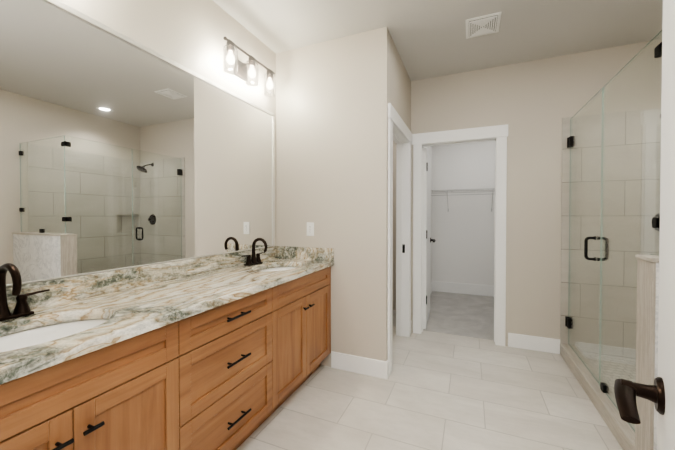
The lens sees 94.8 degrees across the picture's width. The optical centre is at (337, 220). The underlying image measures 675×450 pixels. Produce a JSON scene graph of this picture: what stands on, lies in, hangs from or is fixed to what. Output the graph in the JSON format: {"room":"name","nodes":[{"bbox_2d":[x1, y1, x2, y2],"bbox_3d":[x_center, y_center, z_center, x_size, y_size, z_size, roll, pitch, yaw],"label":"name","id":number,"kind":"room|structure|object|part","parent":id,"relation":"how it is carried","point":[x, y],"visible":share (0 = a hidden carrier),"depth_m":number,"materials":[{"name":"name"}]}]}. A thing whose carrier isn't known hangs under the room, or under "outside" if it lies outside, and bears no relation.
{"room":"bathroom","nodes":[
{"label":"bathroom","id":0,"kind":"room"},
{"bbox_2d":[6,0,661,366],"bbox_3d":[0.062,-0.099,-0.044,3.390,2.740,0.120,0,1,23],"label":"wall","id":1,"kind":"structure","parent":0,"point":[327,105],"depth_m":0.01,"materials":[{"name":"beige paint"}]},
{"bbox_2d":[0,0,274,285],"bbox_3d":[-1.011,-0.348,1.732,0.014,1.179,2.266,0,1,23],"label":"vanity mirror","id":2,"kind":"object","parent":1,"relation":"attached to","point":[118,150],"visible":0.98,"depth_m":1.52,"materials":[{"name":"silver metal"}]},
{"bbox_2d":[28,246,275,305],"bbox_3d":[-0.988,0.294,1.785,0.020,0.102,2.248,0,1,23],"label":"backsplash","id":3,"kind":"structure","parent":1,"relation":"attached to","point":[82,286],"depth_m":1.58,"materials":[{"name":"stone"}]},
{"bbox_2d":[223,36,275,96],"bbox_3d":[-0.670,-1.124,2.334,0.160,0.207,0.574,0,1,23],"label":"sconce","id":4,"kind":"object","parent":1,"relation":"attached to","point":[247,71],"visible":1,"depth_m":2.28,"materials":[{"name":"glass"}]},
{"bbox_2d":[276,246,333,261],"bbox_3d":[-0.287,0.282,2.697,0.552,0.102,0.020,0,1,23],"label":"backsplash","id":5,"kind":"structure","parent":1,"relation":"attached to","point":[281,251],"depth_m":2.68,"materials":[{"name":"stone"}]},
{"bbox_2d":[307,222,313,235],"bbox_3d":[-0.236,0.075,2.681,0.070,0.116,0.008,0,1,23],"label":"duplex electrical outlet","id":6,"kind":"object","parent":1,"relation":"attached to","point":[310,228],"visible":1,"depth_m":2.68,"materials":[{"name":"white plastic"}]},
{"bbox_2d":[388,103,411,375],"bbox_3d":[0.597,0.152,2.896,0.022,2.160,0.974,0,1,23],"label":"trim","id":7,"kind":"structure","parent":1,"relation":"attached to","point":[395,119],"depth_m":2.52,"materials":[{"name":"white wood"}]},
{"bbox_2d":[393,124,408,336],"bbox_3d":[0.531,0.202,2.925,0.128,2.060,0.820,0,1,23],"label":"door frame","id":8,"kind":"structure","parent":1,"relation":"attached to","point":[400,141],"depth_m":3.28,"materials":[{"name":"white wood"}]},
{"bbox_2d":[508,333,559,353],"bbox_3d":[1.859,1.164,2.949,0.423,0.135,0.014,0,1,23],"label":"baseboard","id":9,"kind":"structure","parent":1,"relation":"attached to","point":[543,344],"depth_m":2.94,"materials":[{"name":"white wood"}]},
{"bbox_2d":[560,108,660,360],"bbox_3d":[2.521,0.151,2.655,1.010,2.170,0.010,0,1,23],"label":"shower wall tile","id":10,"kind":"structure","parent":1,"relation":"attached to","point":[565,229],"depth_m":2.71,"materials":[{"name":"beige tile"}]},
{"bbox_2d":[651,213,659,231],"bbox_3d":[2.692,0.017,2.539,0.176,0.170,0.064,0,1,23],"label":"shower valve","id":11,"kind":"object","parent":10,"relation":"attached to","point":[656,229],"depth_m":2.58,"materials":[{"name":"black metal"}]},
{"bbox_2d":[657,0,674,449],"bbox_3d":[0.410,0.245,0.312,0.036,2.018,0.810,1,1,40],"label":"entry door","id":12,"kind":"structure","parent":1,"relation":"in","point":[666,373],"depth_m":0.56,"materials":[{"name":"white wood"}]},
{"bbox_2d":[614,377,664,423],"bbox_3d":[0.567,0.333,0.584,0.069,0.066,0.136,1,1,40],"label":"door lever","id":13,"kind":"object","parent":12,"relation":"attached to","point":[626,392],"visible":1,"depth_m":0.58,"materials":[{"name":"black metal"}]},
{"bbox_2d":[424,147,431,282],"bbox_3d":[1.192,-0.158,4.465,0.120,2.740,2.040,0,1,23],"label":"wall","id":14,"kind":"structure","parent":0,"point":[429,149],"depth_m":5.19,"materials":[{"name":"white paint"}]},
{"bbox_2d":[426,162,427,303],"bbox_3d":[0.996,0.145,3.460,0.012,1.574,0.040,0,1,20],"label":"closet door hinge","id":15,"kind":"object","parent":14,"relation":"attached to","point":[426,230],"visible":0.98,"depth_m":3.44,"materials":[{"name":"black metal"}]},
{"bbox_2d":[423,148,430,328],"bbox_3d":[1.097,0.200,3.798,0.035,2.018,0.720,0,1,20],"label":"closet door","id":16,"kind":"structure","parent":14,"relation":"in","point":[427,227],"depth_m":3.49,"materials":[{"name":"white wood"}]},
{"bbox_2d":[430,281,432,293],"bbox_3d":[1.378,1.119,4.745,0.014,0.171,1.110,0,1,23],"label":"baseboard","id":17,"kind":"structure","parent":14,"relation":"attached to","point":[431,284],"depth_m":5.15,"materials":[{"name":"white wood"}]},
{"bbox_2d":[412,124,507,345],"bbox_3d":[1.260,0.198,3.265,0.762,2.060,0.128,0,1,23],"label":"door frame","id":18,"kind":"structure","parent":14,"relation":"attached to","point":[460,142],"depth_m":3.23,"materials":[{"name":"white wood"}]},
{"bbox_2d":[236,326,622,449],"bbox_3d":[0.529,1.287,1.053,3.640,0.060,4.770,0,1,23],"label":"floor","id":19,"kind":"structure","parent":0,"point":[438,391],"depth_m":2.08,"materials":[{"name":"white tile"}]},
{"bbox_2d":[0,262,333,449],"bbox_3d":[-0.723,0.818,1.694,0.584,0.860,2.196,0,1,23],"label":"bathroom vanity","id":20,"kind":"object","parent":19,"relation":"on","point":[229,351],"depth_m":1.27,"materials":[{"name":"brown wood"}]},
{"bbox_2d":[0,258,331,377],"bbox_3d":[-0.733,0.366,1.677,0.576,0.040,2.248,0,1,23],"label":"countertop","id":21,"kind":"structure","parent":20,"relation":"on","point":[139,308],"depth_m":1.30,"materials":[{"name":"stone"}]},
{"bbox_2d":[0,263,51,321],"bbox_3d":[-1.151,0.251,1.084,0.153,0.206,0.273,0,1,23],"label":"faucet","id":22,"kind":"object","parent":21,"relation":"on","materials":[{"name":"black metal"}]},
{"bbox_2d":[0,310,119,353],"bbox_3d":[-0.988,0.463,1.017,0.392,0.161,0.528,0,1,23],"label":"sink","id":23,"kind":"object","parent":21,"relation":"in","point":[19,337],"depth_m":1.17,"materials":[{"name":"white ceramic"}]},
{"bbox_2d":[240,238,267,265],"bbox_3d":[-0.600,0.234,2.371,0.153,0.206,0.273,0,1,23],"label":"faucet","id":24,"kind":"object","parent":21,"relation":"on","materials":[{"name":"black metal"}]},
{"bbox_2d":[256,262,295,273],"bbox_3d":[-0.437,0.446,2.304,0.392,0.161,0.528,0,1,23],"label":"sink","id":25,"kind":"object","parent":21,"relation":"in","point":[279,266],"depth_m":2.50,"materials":[{"name":"white ceramic"}]},
{"bbox_2d":[560,344,634,449],"bbox_3d":[1.835,1.192,2.190,0.125,0.100,1.410,0,1,23],"label":"sill","id":26,"kind":"structure","parent":19,"relation":"on","point":[622,431],"depth_m":2.04,"materials":[{"name":"tile"}]},
{"bbox_2d":[584,354,635,389],"bbox_3d":[2.292,1.227,1.994,0.880,0.035,1.410,0,1,23],"label":"pan","id":27,"kind":"object","parent":19,"relation":"on","point":[608,367],"depth_m":2.52,"materials":[{"name":"tile"}]},
{"bbox_3d":[1.942,0.724,1.295,0.998,1.060,0.118,0,1,23],"label":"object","id":28,"kind":"object","parent":19,"relation":"on","visible":0},
{"bbox_2d":[635,259,655,449],"bbox_3d":[1.478,0.721,1.493,0.012,1.060,0.148,0,1,23],"label":"wall","id":29,"kind":"structure","parent":28,"relation":"attached to","point":[645,338],"depth_m":1.48,"materials":[{"name":"stone"}]},
{"bbox_2d":[635,254,658,262],"bbox_3d":[1.934,0.184,1.291,1.016,0.020,0.156,0,1,23],"label":"wall cap","id":30,"kind":"object","parent":28,"relation":"on","point":[653,258],"visible":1,"depth_m":1.48,"materials":[{"name":"stone"}]},
{"bbox_2d":[565,30,661,431],"bbox_3d":[2.215,0.119,1.966,1.008,2.049,1.494,0,1,23],"label":"glass","id":31,"kind":"object","parent":30,"relation":"on","point":[569,322],"visible":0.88,"depth_m":2.06,"materials":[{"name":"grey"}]},
{"bbox_3d":[1.961,0.108,2.478,0.010,2.040,0.742,0,1,23],"label":"door","id":32,"kind":"part","parent":31,"relation":"part of","materials":[{"name":"grey"}]},
{"bbox_3d":[1.850,0.201,2.219,0.138,0.180,0.028,0,1,23],"label":"handle","id":33,"kind":"part","parent":31,"relation":"part of","materials":[{"name":"black metal"}]},
{"bbox_2d":[654,263,658,449],"bbox_3d":[1.917,0.724,1.236,0.998,1.060,0.012,0,1,23],"label":"wall","id":34,"kind":"structure","parent":28,"relation":"attached to","point":[656,344],"depth_m":1.42,"materials":[{"name":"white paint"}]},
{"bbox_2d":[213,0,662,80],"bbox_3d":[0.932,-1.545,1.958,3.640,0.100,6.820,0,1,23],"label":"ceiling","id":35,"kind":"structure","parent":0,"point":[430,40],"depth_m":2.39,"materials":[{"name":"grey paint"}]},
{"bbox_2d":[466,12,501,38],"bbox_3d":[1.117,-1.494,2.391,0.240,0.013,0.264,0,1,23],"label":"ceiling vent","id":36,"kind":"object","parent":35,"relation":"in","point":[481,23],"depth_m":2.37,"materials":[{"name":"white plastic"}]},
{"bbox_3d":[1.117,-1.496,2.391,0.240,0.007,0.264,0,1,23],"label":"ceiling air vent plate","id":37,"kind":"part","parent":36,"relation":"part of","materials":[{"name":"white metal"}]},
{"bbox_2d":[392,291,493,339],"bbox_3d":[1.871,1.244,4.187,3.640,0.064,2.050,0,1,23],"label":"floor carpet","id":38,"kind":"object","parent":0,"point":[468,315],"visible":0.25,"depth_m":3.97,"materials":[{"name":"grey carpet"}]},
{"bbox_2d":[432,141,494,285],"bbox_3d":[2.356,-0.165,5.011,1.530,2.740,0.120,0,1,23],"label":"wall","id":39,"kind":"structure","parent":0,"point":[462,245],"depth_m":5.07,"materials":[{"name":"white paint"}]},
{"bbox_2d":[431,188,494,211],"bbox_3d":[2.267,-0.313,4.814,1.554,0.351,0.307,0,1,23],"label":"shelf rail","id":40,"kind":"object","parent":39,"relation":"attached to","point":[454,190],"visible":0.56,"depth_m":4.82,"materials":[{"name":"grey"}]},
{"bbox_2d":[433,281,493,296],"bbox_3d":[2.316,1.116,4.971,1.560,0.171,0.017,0,1,23],"label":"baseboard","id":41,"kind":"structure","parent":39,"relation":"attached to","point":[462,288],"depth_m":5.07,"materials":[{"name":"white wood"}]}
]}

